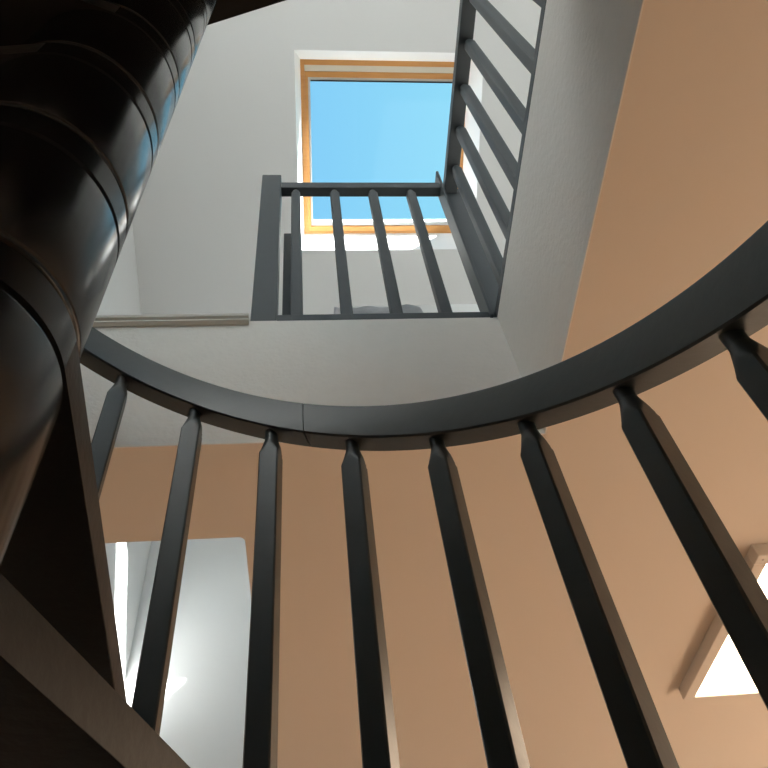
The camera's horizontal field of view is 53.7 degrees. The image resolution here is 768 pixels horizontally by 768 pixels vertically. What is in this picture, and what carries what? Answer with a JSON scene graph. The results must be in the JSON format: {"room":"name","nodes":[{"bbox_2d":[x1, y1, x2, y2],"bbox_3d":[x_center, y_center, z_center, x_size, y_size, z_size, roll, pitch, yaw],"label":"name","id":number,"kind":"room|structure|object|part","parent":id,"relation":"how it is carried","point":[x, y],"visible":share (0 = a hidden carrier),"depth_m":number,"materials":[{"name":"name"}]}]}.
{"room":"spiral staircase","nodes":[
{"label":"spiral staircase","id":0,"kind":"room"},
{"bbox_2d":[97,224,151,682],"bbox_3d":[-1.342,-1.187,1.774,0.120,6.404,7.585,-1,-52,-6],"label":"wall","id":1,"kind":"structure","parent":0,"point":[127,561],"depth_m":4.41,"materials":[{"name":"white paint"}]},
{"bbox_2d":[92,313,249,327],"bbox_3d":[-0.848,-0.144,2.225,0.898,0.042,0.122,-1,-52,-6],"label":"trim","id":2,"kind":"structure","parent":1,"relation":"attached to","point":[214,319],"depth_m":2.21,"materials":[{"name":"white wood"}]},
{"bbox_2d":[112,537,236,542],"bbox_3d":[-0.837,0.246,2.177,0.894,0.554,0.002,-1,-52,-6],"label":"trim","id":3,"kind":"structure","parent":1,"relation":"attached to","point":[225,537],"depth_m":1.99,"materials":[{"name":"white paint"}]},
{"bbox_2d":[80,317,544,447],"bbox_3d":[-0.447,-0.020,2.018,1.653,0.554,0.016,-1,-52,-6],"label":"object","id":4,"kind":"structure","parent":1,"relation":"attached to","point":[364,362],"depth_m":2.09,"materials":[{"name":"white paint"}]},
{"bbox_2d":[124,537,250,767],"bbox_3d":[1.299,2.242,3.815,5.610,4.946,0.120,-1,-52,-6],"label":"wall","id":5,"kind":"structure","parent":0,"point":[203,721],"depth_m":4.42,"materials":[{"name":"white paint"}]},
{"bbox_2d":[245,539,251,596],"bbox_3d":[-0.444,1.199,2.961,0.002,0.554,2.430,-1,-52,-6],"label":"trim","id":6,"kind":"structure","parent":5,"relation":"attached to","point":[245,539],"depth_m":2.08,"materials":[{"name":"white paint"}]},
{"bbox_2d":[132,0,540,318],"bbox_3d":[1.150,-2.801,4.045,5.610,1.867,7.825,-1,-52,-6],"label":"ceiling","id":7,"kind":"structure","parent":0,"point":[195,222],"depth_m":4.68,"materials":[{"name":"white paint"}]},
{"bbox_2d":[294,50,482,249],"bbox_3d":[0.015,-1.537,4.887,1.147,0.702,1.138,-1,-52,-6],"label":"window","id":8,"kind":"structure","parent":7,"relation":"attached to","point":[310,65],"depth_m":4.84,"materials":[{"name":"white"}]},
{"bbox_3d":[-0.005,-1.528,5.008,1.014,0.376,0.950,-1,-52,-6],"label":"sash","id":9,"kind":"part","parent":8,"relation":"part of","materials":[{"name":"brown wood"}]},
{"bbox_2d":[99,0,767,767],"bbox_3d":[1.469,-0.729,1.365,5.370,0.030,7.585,-1,-52,-6],"label":"ceiling","id":10,"kind":"structure","parent":0,"point":[685,184],"depth_m":2.01,"materials":[{"name":"beige paint"}]},
{"bbox_2d":[679,544,767,699],"bbox_3d":[1.453,0.781,2.482,0.780,0.046,0.775,-1,-52,-6],"label":"window","id":11,"kind":"structure","parent":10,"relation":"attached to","point":[717,670],"depth_m":2.56,"materials":[{"name":"beige"}]},
{"bbox_2d":[696,564,767,694],"bbox_3d":[1.453,0.797,2.483,0.700,0.010,0.721,-1,-52,-6],"label":"diffuser","id":12,"kind":"object","parent":11,"relation":"attached to","point":[725,673],"depth_m":2.59,"materials":[{"name":"white plastic"}]},
{"bbox_3d":[1.443,-0.897,1.583,5.370,0.524,7.585,-1,-52,-6],"label":"floor","id":13,"kind":"structure","parent":0,"visible":0},
{"bbox_2d":[282,233,302,314],"bbox_3d":[-0.389,0.672,3.558,0.074,1.022,2.515,-1,-52,-6],"label":"railing","id":14,"kind":"object","parent":13,"relation":"on","point":[286,297],"visible":0.02,"depth_m":2.90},
{"bbox_2d":[334,304,422,313],"bbox_3d":[-0.015,-0.163,2.513,0.322,0.318,0.152,-1,-52,-6],"label":"blanket","id":15,"kind":"object","parent":13,"relation":"on","point":[407,308],"visible":0.18,"depth_m":2.53,"materials":[{"name":"fabric"}]},
{"bbox_2d":[250,0,546,320],"bbox_3d":[-0.018,-0.990,2.382,0.820,1.129,1.303,-1,-52,-6],"label":"landing railing","id":16,"kind":"object","parent":13,"relation":"on","point":[482,260],"visible":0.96,"depth_m":2.57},
{"bbox_3d":[-0.412,-0.494,2.709,0.077,1.114,0.075,-1,-52,-6],"label":"newel post","id":17,"kind":"part","parent":16,"relation":"part of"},
{"bbox_3d":[-0.092,-0.794,3.095,0.649,0.052,0.040,-1,-52,-6],"label":"rail","id":18,"kind":"part","parent":16,"relation":"part of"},
{"bbox_3d":[0.011,-0.182,2.317,0.669,0.034,0.061,-1,-52,-6],"label":"rail","id":19,"kind":"part","parent":16,"relation":"part of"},
{"bbox_3d":[0.290,-1.238,2.728,0.052,0.050,1.142,-1,-52,-6],"label":"rail","id":20,"kind":"part","parent":16,"relation":"part of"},
{"bbox_3d":[0.323,-0.469,2.730,0.076,0.979,0.076,-1,-52,-6],"label":"newel post","id":21,"kind":"part","parent":16,"relation":"part of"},
{"bbox_3d":[0.398,-0.666,1.989,0.061,0.034,1.142,-1,-52,-6],"label":"rail","id":22,"kind":"part","parent":16,"relation":"part of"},
{"bbox_2d":[352,304,479,312],"bbox_3d":[0.397,0.027,2.935,1.030,0.675,0.380,-1,-52,-6],"label":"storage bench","id":23,"kind":"object","parent":13,"relation":"on","point":[455,307],"visible":0.02,"depth_m":3.04,"materials":[{"name":"white"}]},
{"bbox_2d":[497,0,644,436],"bbox_3d":[0.411,-0.752,1.554,0.003,0.554,1.805,-1,-52,-6],"label":"wall","id":24,"kind":"structure","parent":13,"relation":"attached to","point":[586,48],"depth_m":1.71,"materials":[{"name":"white paint"}]},
{"bbox_3d":[1.693,0.725,-0.515,5.370,0.100,7.585,-1,-52,-6],"label":"floor","id":25,"kind":"structure","parent":0,"visible":0},
{"bbox_2d":[0,0,767,767],"bbox_3d":[-0.347,-0.399,0.945,1.636,3.951,1.674,-1,-52,-6],"label":"spiral staircase","id":26,"kind":"structure","parent":25,"relation":"on","point":[90,90],"depth_m":0.86,"materials":[{"name":"black"}]},
{"bbox_3d":[-0.807,-0.880,1.738,0.874,1.629,1.595,-12,-52,3],"label":"handrail","id":27,"kind":"part","parent":26,"relation":"part of","materials":[{"name":"metal"}]},
{"bbox_3d":[0.209,-0.142,0.776,0.498,1.162,1.462,2,-53,-8],"label":"handrail","id":28,"kind":"part","parent":26,"relation":"part of","materials":[{"name":"metal"}]}
]}

